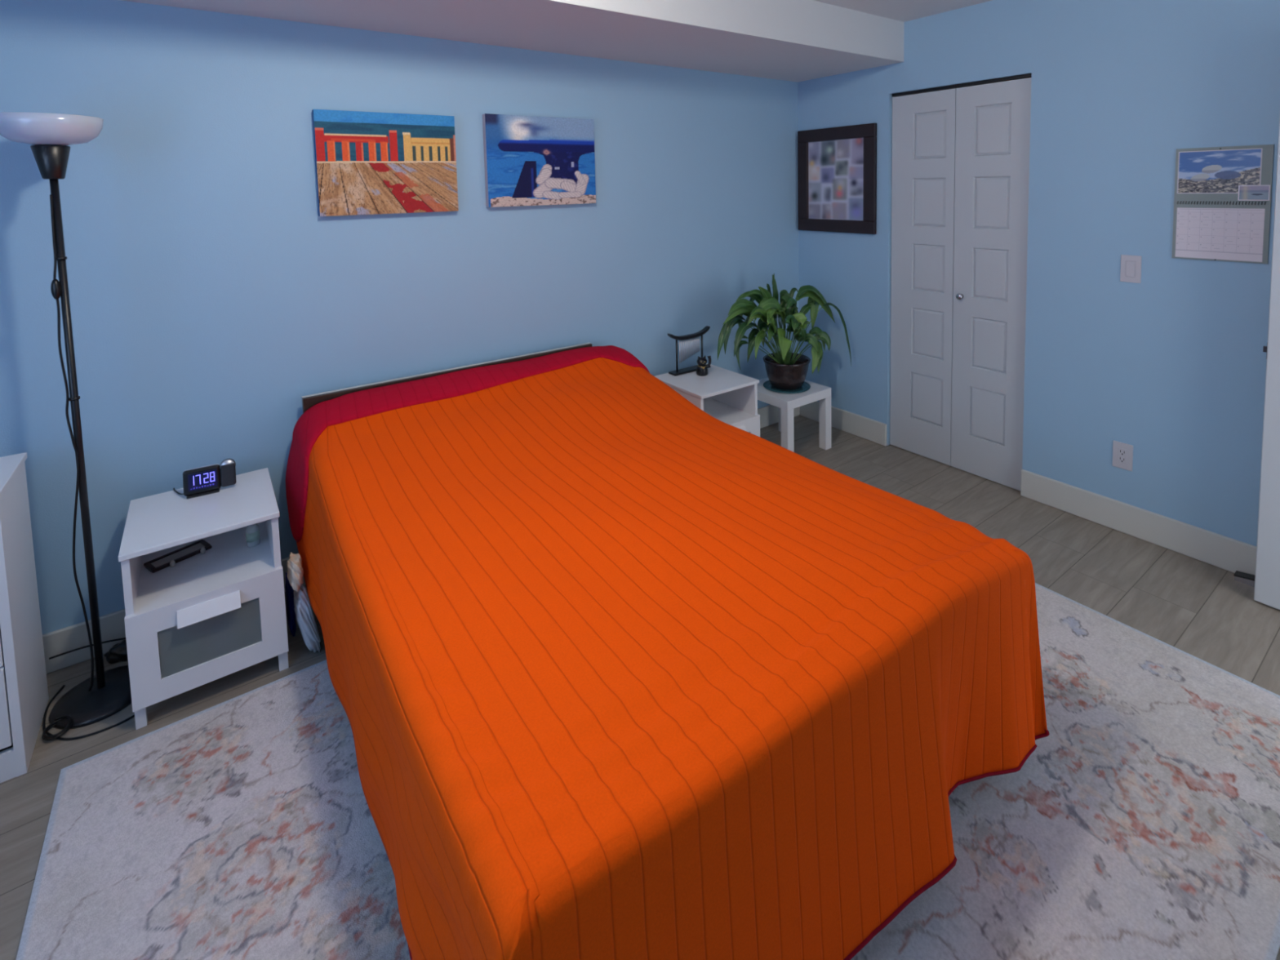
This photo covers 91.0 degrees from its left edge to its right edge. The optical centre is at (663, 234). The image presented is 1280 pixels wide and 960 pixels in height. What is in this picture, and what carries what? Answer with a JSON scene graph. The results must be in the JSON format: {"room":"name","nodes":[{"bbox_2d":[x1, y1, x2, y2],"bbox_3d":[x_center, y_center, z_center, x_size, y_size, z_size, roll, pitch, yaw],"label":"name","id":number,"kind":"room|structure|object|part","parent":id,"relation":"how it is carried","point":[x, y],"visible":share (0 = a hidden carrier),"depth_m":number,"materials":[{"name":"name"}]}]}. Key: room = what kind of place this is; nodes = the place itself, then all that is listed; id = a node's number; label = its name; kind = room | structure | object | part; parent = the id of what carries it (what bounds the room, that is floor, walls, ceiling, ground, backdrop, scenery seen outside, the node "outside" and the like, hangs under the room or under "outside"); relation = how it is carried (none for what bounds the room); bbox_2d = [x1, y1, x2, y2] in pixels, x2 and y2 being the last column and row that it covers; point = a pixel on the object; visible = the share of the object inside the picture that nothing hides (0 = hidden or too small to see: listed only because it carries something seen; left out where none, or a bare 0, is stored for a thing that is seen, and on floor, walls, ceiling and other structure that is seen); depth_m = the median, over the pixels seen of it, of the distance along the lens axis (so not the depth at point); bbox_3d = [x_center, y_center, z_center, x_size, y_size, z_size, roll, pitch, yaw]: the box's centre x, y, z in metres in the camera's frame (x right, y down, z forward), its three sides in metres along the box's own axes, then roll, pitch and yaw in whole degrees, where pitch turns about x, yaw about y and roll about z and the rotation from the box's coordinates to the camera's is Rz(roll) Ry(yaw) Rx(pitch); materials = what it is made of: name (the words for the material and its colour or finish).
{"room":"bedroom","nodes":[
{"label":"bedroom","id":0,"kind":"room"},
{"bbox_2d":[0,0,799,634],"bbox_3d":[-0.931,0.142,2.834,4.650,2.400,0.100,-4,5,-36],"label":"wall","id":1,"kind":"structure","parent":0,"point":[211,293],"depth_m":2.38,"materials":[{"name":"paint"}]},
{"bbox_2d":[312,109,458,216],"bbox_3d":[-1.122,-0.290,2.581,0.536,0.409,0.033,-4,5,-36],"label":"picture","id":2,"kind":"object","parent":1,"relation":"attached to","point":[367,162],"visible":1,"depth_m":2.55},
{"bbox_2d":[42,404,799,674],"bbox_3d":[-0.874,1.276,2.874,4.450,0.130,0.015,-4,5,-36],"label":"baseboard","id":3,"kind":"structure","parent":1,"relation":"attached to","point":[60,641],"depth_m":2.09,"materials":[{"name":"paint"}]},
{"bbox_2d":[482,113,595,207],"bbox_3d":[-0.574,-0.347,2.984,0.556,0.416,0.033,-4,5,-36],"label":"picture","id":4,"kind":"object","parent":1,"relation":"attached to","point":[529,160],"visible":1,"depth_m":2.95},
{"bbox_2d":[120,0,904,82],"bbox_3d":[-0.700,-0.928,2.409,4.450,0.213,0.754,-4,5,-36],"label":"ceiling","id":5,"kind":"structure","parent":0,"point":[797,41],"depth_m":2.69,"materials":[{"name":"paint"}]},
{"bbox_2d":[0,414,1279,959],"bbox_3d":[0.701,1.448,1.432,5.450,0.060,4.420,-4,5,-36],"label":"floor","id":6,"kind":"structure","parent":0,"point":[1196,607],"depth_m":2.25,"materials":[{"name":"grey wood"}]},
{"bbox_2d":[0,452,48,782],"bbox_3d":[-2.124,1.077,1.543,0.804,0.782,0.337,-4,5,-36],"label":"dresser","id":7,"kind":"object","parent":6,"relation":"on","point":[24,691],"visible":1,"depth_m":1.72,"materials":[{"name":"white laminate"}]},
{"bbox_3d":[-2.042,1.044,1.430,0.744,0.230,0.017,-4,5,-36],"label":"drawer","id":8,"kind":"part","parent":7,"relation":"part of","materials":[{"name":"white laminate"}]},
{"bbox_3d":[-2.038,1.273,1.448,0.744,0.218,0.017,-4,5,-36],"label":"drawer","id":9,"kind":"part","parent":7,"relation":"part of","materials":[{"name":"white laminate"}]},
{"bbox_3d":[-2.137,0.695,1.520,0.804,0.018,0.322,-4,5,-36],"label":"panel","id":10,"kind":"part","parent":7,"relation":"part of","materials":[{"name":"white laminate"}]},
{"bbox_2d":[41,715,72,741],"bbox_3d":[-1.748,1.426,1.814,0.065,0.023,0.076,-4,5,-36],"label":"coiled cable","id":11,"kind":"object","parent":6,"relation":"on","point":[45,737],"visible":1,"depth_m":1.81,"materials":[{"name":"rubber"}]},
{"bbox_2d":[0,111,131,728],"bbox_3d":[-1.752,0.546,1.876,0.240,1.773,0.240,-4,5,-36],"label":"floor lamp","id":12,"kind":"object","parent":6,"relation":"on","point":[103,695],"visible":0.99,"depth_m":1.85,"materials":[{"name":"black metal"}]},
{"bbox_3d":[-1.770,-0.297,1.812,0.240,0.081,0.240,-4,5,-36],"label":"lamp shade","id":13,"kind":"part","parent":12,"relation":"part of","materials":[{"name":"white glass"}]},
{"bbox_2d":[50,279,61,299],"bbox_3d":[-1.770,0.160,1.832,0.022,0.062,0.024,-4,5,-36],"label":"switch","id":14,"kind":"object","parent":12,"relation":"attached to","point":[55,286],"depth_m":1.83,"materials":[{"name":"black plastic"}]},
{"bbox_3d":[-1.761,0.643,1.869,0.037,1.519,0.015,-2,4,-14],"label":"cord","id":15,"kind":"part","parent":12,"relation":"part of","materials":[{"name":"plastic"}]},
{"bbox_2d":[48,637,125,659],"bbox_3d":[-1.862,1.372,2.099,0.271,0.042,0.009,-4,5,-35],"label":"power cable","id":16,"kind":"object","parent":6,"relation":"on","point":[122,638],"visible":0.55,"depth_m":2.06,"materials":[{"name":"rubber"}]},
{"bbox_2d":[42,684,134,740],"bbox_3d":[-1.710,1.429,1.904,0.330,0.007,0.241,-2,4,-12],"label":"power cable","id":17,"kind":"object","parent":6,"relation":"on","point":[47,733],"visible":0.81,"depth_m":1.83,"materials":[{"name":"rubber"}]},
{"bbox_2d":[104,639,128,663],"bbox_3d":[-1.802,1.391,2.111,0.116,0.055,0.071,-4,5,-36],"label":"bag","id":18,"kind":"object","parent":6,"relation":"on","point":[118,652],"visible":0.56,"depth_m":2.08,"materials":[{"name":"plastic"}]},
{"bbox_2d":[118,467,288,729],"bbox_3d":[-1.483,1.151,2.053,0.390,0.530,0.446,-4,5,-36],"label":"nightstand","id":19,"kind":"object","parent":6,"relation":"on","point":[217,613],"visible":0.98,"depth_m":1.94,"materials":[{"name":"white laminate"}]},
{"bbox_3d":[-1.641,1.135,1.958,0.018,0.446,0.388,-4,5,-36],"label":"panel","id":20,"kind":"part","parent":19,"relation":"part of","materials":[{"name":"white laminate"}]},
{"bbox_3d":[-1.524,1.400,1.835,0.025,0.068,0.025,-4,5,-36],"label":"leg","id":21,"kind":"part","parent":19,"relation":"part of","materials":[{"name":"white laminate"}]},
{"bbox_2d":[143,539,212,573],"bbox_3d":[-1.602,1.062,2.082,0.092,0.021,0.165,2,5,33],"label":"remote control","id":22,"kind":"object","parent":19,"relation":"on","point":[169,559],"visible":1,"depth_m":2.08,"materials":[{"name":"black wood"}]},
{"bbox_3d":[-1.609,1.068,2.087,0.051,0.004,0.141,2,5,33],"label":"glass","id":23,"kind":"part","parent":22,"relation":"part of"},
{"bbox_3d":[-1.499,0.894,2.048,0.390,0.016,0.410,-4,5,-36],"label":"panel","id":24,"kind":"part","parent":19,"relation":"part of","materials":[{"name":"white laminate"}]},
{"bbox_2d":[133,521,274,613],"bbox_3d":[-1.489,1.081,2.055,0.346,0.018,0.368,-4,5,-36],"label":"shelf","id":25,"kind":"object","parent":19,"relation":"attached to","point":[230,566],"depth_m":1.99,"materials":[{"name":"white laminate"}]},
{"bbox_3d":[-1.600,1.115,2.209,0.346,0.446,0.008,-4,5,-36],"label":"panel","id":26,"kind":"part","parent":19,"relation":"part of","materials":[{"name":"white laminate"}]},
{"bbox_2d":[173,458,236,498],"bbox_3d":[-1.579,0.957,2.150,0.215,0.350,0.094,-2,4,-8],"label":"alarm clock","id":27,"kind":"object","parent":19,"relation":"on","point":[208,479],"visible":0.88,"depth_m":2.13,"materials":[{"name":"black plastic"}]},
{"bbox_3d":[-1.502,0.829,2.171,0.043,0.075,0.021,-4,-7,-31],"label":"speaker panel","id":28,"kind":"part","parent":27,"relation":"part of","materials":[{"name":"grey plastic"}]},
{"bbox_3d":[-1.373,1.218,1.911,0.386,0.280,0.016,-4,5,-36],"label":"drawer","id":29,"kind":"part","parent":19,"relation":"part of","materials":[{"name":"white laminate"}]},
{"bbox_3d":[-1.361,1.125,1.885,0.154,0.040,0.033,-4,5,-36],"label":"handle","id":30,"kind":"part","parent":19,"relation":"part of","materials":[{"name":"white laminate"}]},
{"bbox_3d":[-1.372,1.221,1.911,0.250,0.147,0.004,-4,5,-36],"label":"glass panel","id":31,"kind":"part","parent":19,"relation":"part of","materials":[{"name":"grey glass"}]},
{"bbox_2d":[245,523,260,547],"bbox_3d":[-1.405,1.014,2.150,0.040,0.098,0.040,-4,5,-36],"label":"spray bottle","id":32,"kind":"object","parent":19,"relation":"on","point":[252,531],"visible":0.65,"depth_m":2.14,"materials":[{"name":"plastic"}]},
{"bbox_3d":[-1.348,1.113,2.174,0.018,0.446,0.388,-4,5,-36],"label":"panel","id":33,"kind":"part","parent":19,"relation":"part of","materials":[{"name":"white laminate"}]},
{"bbox_3d":[-1.238,1.378,2.046,0.025,0.068,0.025,-4,5,-36],"label":"leg","id":34,"kind":"part","parent":19,"relation":"part of","materials":[{"name":"white laminate"}]},
{"bbox_2d":[284,572,296,636],"bbox_3d":[-1.300,1.289,2.194,0.025,0.224,0.093,-4,5,-36],"label":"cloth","id":35,"kind":"object","parent":6,"relation":"on","point":[291,612],"visible":0.78,"depth_m":2.16,"materials":[{"name":"fabric"}]},
{"bbox_2d":[293,584,320,652],"bbox_3d":[-1.197,1.287,2.110,0.066,0.236,0.140,-4,5,-36],"label":"plastic bag","id":36,"kind":"object","parent":6,"relation":"on","point":[303,609],"visible":0.94,"depth_m":2.06,"materials":[{"name":"plastic"}]},
{"bbox_2d":[287,551,303,591],"bbox_3d":[-1.214,1.111,2.073,0.046,0.102,0.107,-4,5,-36],"label":"toy","id":37,"kind":"object","parent":36,"relation":"on","point":[295,569],"visible":1,"depth_m":2.04,"materials":[{"name":"beige fabric"}]},
{"bbox_2d":[302,342,591,413],"bbox_3d":[-0.263,1.008,2.033,1.313,0.767,1.955,-4,5,-36],"label":"bed","id":38,"kind":"object","parent":6,"relation":"on","point":[308,401],"visible":0.16,"depth_m":2.62,"materials":[{"name":"brown wood"}]},
{"bbox_2d":[285,345,1049,959],"bbox_3d":[-0.192,0.967,1.960,1.509,0.667,2.072,-4,5,-36],"label":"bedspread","id":39,"kind":"object","parent":38,"relation":"on","point":[619,668],"visible":1,"depth_m":1.30,"materials":[{"name":"orange fabric"}]},
{"bbox_2d":[15,582,1279,959],"bbox_3d":[0.136,1.403,1.713,2.850,0.010,2.042,-4,5,-36],"label":"area rug","id":40,"kind":"object","parent":6,"relation":"on","point":[1144,824],"visible":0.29,"depth_m":1.48,"materials":[{"name":"white carpet"}]},
{"bbox_2d":[654,363,759,436],"bbox_3d":[0.235,1.020,3.300,0.390,0.530,0.446,-4,5,-36],"label":"nightstand","id":41,"kind":"object","parent":6,"relation":"on","point":[729,397],"visible":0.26,"depth_m":3.26,"materials":[{"name":"white laminate"}]},
{"bbox_3d":[0.076,1.004,3.205,0.018,0.446,0.388,-4,5,-36],"label":"panel","id":42,"kind":"part","parent":41,"relation":"part of","materials":[{"name":"white laminate"}]},
{"bbox_2d":[667,325,711,376],"bbox_3d":[0.144,0.632,3.425,0.276,0.226,0.060,-4,5,-36],"label":"door chime","id":43,"kind":"object","parent":41,"relation":"on","point":[704,331],"visible":0.95,"depth_m":3.41,"materials":[{"name":"black paint"}]},
{"bbox_3d":[0.073,0.653,3.374,0.010,0.175,0.010,-4,5,-36],"label":"post","id":44,"kind":"part","parent":43,"relation":"part of","materials":[{"name":"black paint"}]},
{"bbox_3d":[0.089,0.633,3.384,0.005,0.125,0.005,1,5,31],"label":"chime rod","id":45,"kind":"part","parent":43,"relation":"part of","materials":[{"name":"silver metal"}]},
{"bbox_3d":[0.105,0.628,3.395,0.005,0.119,0.005,1,5,31],"label":"chime rod","id":46,"kind":"part","parent":43,"relation":"part of","materials":[{"name":"silver metal"}]},
{"bbox_3d":[0.113,0.626,3.401,0.005,0.116,0.005,1,5,31],"label":"chime rod","id":47,"kind":"part","parent":43,"relation":"part of","materials":[{"name":"silver metal"}]},
{"bbox_3d":[0.136,0.620,3.418,0.005,0.107,0.005,-2,4,-14],"label":"chime rod","id":48,"kind":"part","parent":43,"relation":"part of","materials":[{"name":"silver metal"}]},
{"bbox_3d":[0.159,0.614,3.435,0.005,0.098,0.005,1,5,31],"label":"chime rod","id":49,"kind":"part","parent":43,"relation":"part of","materials":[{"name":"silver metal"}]},
{"bbox_3d":[0.182,0.608,3.452,0.005,0.089,0.005,-2,4,-14],"label":"chime rod","id":50,"kind":"part","parent":43,"relation":"part of","materials":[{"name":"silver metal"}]},
{"bbox_3d":[0.215,0.642,3.478,0.010,0.175,0.010,-4,5,-36],"label":"post","id":51,"kind":"part","parent":43,"relation":"part of","materials":[{"name":"black paint"}]},
{"bbox_2d":[696,355,711,376],"bbox_3d":[0.212,0.698,3.360,0.076,0.103,0.065,-4,5,-32],"label":"cat figurine","id":52,"kind":"object","parent":41,"relation":"on","point":[702,368],"visible":1,"depth_m":3.34,"materials":[{"name":"black ceramic"}]},
{"bbox_3d":[0.218,0.763,3.295,0.390,0.016,0.410,-4,5,-36],"label":"panel","id":53,"kind":"part","parent":41,"relation":"part of","materials":[{"name":"white laminate"}]},
{"bbox_2d":[703,397,753,423],"bbox_3d":[0.228,0.951,3.302,0.346,0.018,0.368,-4,5,-36],"label":"shelf","id":54,"kind":"object","parent":41,"relation":"attached to","point":[726,411],"depth_m":3.32,"materials":[{"name":"white laminate"}]},
{"bbox_3d":[0.369,0.982,3.421,0.018,0.446,0.388,-4,5,-36],"label":"panel","id":55,"kind":"part","parent":41,"relation":"part of","materials":[{"name":"white laminate"}]},
{"bbox_3d":[0.357,0.994,3.131,0.154,0.040,0.033,-4,5,-36],"label":"handle","id":56,"kind":"part","parent":41,"relation":"part of","materials":[{"name":"white laminate"}]},
{"bbox_3d":[0.345,1.088,3.158,0.386,0.280,0.016,-4,5,-36],"label":"drawer","id":57,"kind":"part","parent":41,"relation":"part of","materials":[{"name":"white laminate"}]},
{"bbox_2d":[757,377,831,452],"bbox_3d":[0.717,1.067,3.683,0.370,0.357,0.370,-4,5,-36],"label":"side table","id":58,"kind":"object","parent":6,"relation":"on","point":[785,403],"visible":0.57,"depth_m":3.55,"materials":[{"name":"white laminate"}]},
{"bbox_3d":[0.751,1.075,3.908,0.049,0.307,0.049,-4,5,-36],"label":"leg","id":59,"kind":"part","parent":58,"relation":"part of","materials":[{"name":"white laminate"}]},
{"bbox_2d":[763,380,810,393],"bbox_3d":[0.721,0.886,3.668,0.272,0.007,0.272,-4,5,-36],"label":"plate","id":60,"kind":"object","parent":58,"relation":"on","point":[806,386],"visible":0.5,"depth_m":3.61,"materials":[{"name":"teal glass"}]},
{"bbox_2d":[717,273,851,390],"bbox_3d":[0.643,0.561,3.539,0.912,0.667,0.356,-4,5,-36],"label":"potted plant","id":61,"kind":"object","parent":60,"relation":"on","point":[787,370],"visible":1,"depth_m":3.51,"materials":[{"name":"green plant"}]},
{"bbox_3d":[0.719,0.803,3.662,0.272,0.164,0.272,-4,5,-36],"label":"pot","id":62,"kind":"part","parent":61,"relation":"part of","materials":[{"name":"brown ceramic"}]},
{"bbox_3d":[0.684,1.110,3.462,0.049,0.307,0.049,-4,5,-36],"label":"leg","id":63,"kind":"part","parent":58,"relation":"part of","materials":[{"name":"white laminate"}]},
{"bbox_3d":[0.942,1.090,3.651,0.049,0.307,0.049,-4,5,-36],"label":"leg","id":64,"kind":"part","parent":58,"relation":"part of","materials":[{"name":"white laminate"}]},
{"bbox_2d":[1233,570,1255,587],"bbox_3d":[2.222,1.296,2.349,0.038,0.042,0.128,-4,5,-36],"label":"door stop","id":65,"kind":"object","parent":6,"relation":"on","point":[1247,579],"visible":0.53,"depth_m":2.37,"materials":[{"name":"silver metal"}]},
{"bbox_2d":[813,0,992,22],"bbox_3d":[0.650,-1.014,1.244,5.450,0.080,4.420,-4,5,-36],"label":"ceiling","id":66,"kind":"structure","parent":0,"point":[904,11],"depth_m":3.11,"materials":[{"name":"paint"}]},
{"bbox_2d":[798,0,1279,546],"bbox_3d":[1.892,0.081,2.856,0.120,2.400,3.220,-4,5,-36],"label":"wall","id":67,"kind":"structure","parent":0,"point":[1170,366],"depth_m":2.70,"materials":[{"name":"paint"}]},
{"bbox_2d":[797,123,876,234],"bbox_3d":[1.048,-0.331,3.832,0.026,0.636,0.572,-4,5,-36],"label":"picture frame","id":68,"kind":"object","parent":67,"relation":"attached to","point":[837,166],"visible":1,"depth_m":3.81,"materials":[{"name":"black wood"}]},
{"bbox_2d":[889,73,1031,490],"bbox_3d":[1.526,0.239,3.305,0.067,2.023,0.740,-4,5,-36],"label":"door","id":69,"kind":"structure","parent":67,"relation":"in","point":[960,160],"depth_m":3.27,"materials":[{"name":"paint"}]},
{"bbox_3d":[1.541,0.323,3.264,0.034,0.034,0.034,-4,5,-36],"label":"knob","id":70,"kind":"part","parent":69,"relation":"part of","materials":[{"name":"silver metal"}]},
{"bbox_2d":[800,400,1256,575],"bbox_3d":[1.836,1.215,2.936,0.015,0.130,3.105,-4,5,-36],"label":"baseboard","id":71,"kind":"structure","parent":67,"relation":"attached to","point":[1223,552],"depth_m":2.73,"materials":[{"name":"paint"}]},
{"bbox_2d":[1112,440,1133,471],"bbox_3d":[1.984,0.957,2.715,0.008,0.115,0.073,-4,5,-36],"label":"wall outlet","id":72,"kind":"object","parent":67,"relation":"attached to","point":[1122,453],"visible":1,"depth_m":2.71,"materials":[{"name":"plastic"}]},
{"bbox_2d":[1117,447,1127,464],"bbox_3d":[1.982,0.958,2.713,0.003,0.067,0.034,-4,5,-36],"label":"receptacle","id":73,"kind":"object","parent":72,"relation":"attached to","point":[1122,451],"depth_m":2.71,"materials":[{"name":"plastic"}]},
{"bbox_2d":[1120,254,1142,283],"bbox_3d":[1.970,0.146,2.648,0.008,0.115,0.073,-4,5,-36],"label":"light switch","id":74,"kind":"object","parent":67,"relation":"attached to","point":[1131,265],"visible":1,"depth_m":2.65,"materials":[{"name":"plastic"}]},
{"bbox_2d":[1171,144,1274,263],"bbox_3d":[2.128,-0.115,2.402,0.011,0.436,0.283,-4,5,-36],"label":"wall calendar","id":75,"kind":"object","parent":67,"relation":"attached to","point":[1223,195],"visible":1,"depth_m":2.39,"materials":[{"name":"paper"}]},
{"bbox_2d":[1177,149,1261,192],"bbox_3d":[2.119,-0.238,2.401,0.001,0.159,0.238,-4,5,-36],"label":"photograph","id":76,"kind":"object","parent":75,"relation":"attached to","point":[1208,171],"depth_m":2.40},
{"bbox_2d":[1237,185,1270,200],"bbox_3d":[2.183,-0.153,2.323,0.002,0.057,0.087,-4,5,-36],"label":"photo","id":77,"kind":"object","parent":75,"relation":"on","point":[1245,193],"depth_m":2.32,"materials":[{"name":"paper"}]},
{"bbox_2d":[1253,115,1279,609],"bbox_3d":[2.341,0.327,1.896,0.035,2.022,0.772,-4,5,-36],"label":"door","id":78,"kind":"structure","parent":67,"relation":"in","point":[1267,578],"depth_m":2.20,"materials":[{"name":"paint"}]}
]}

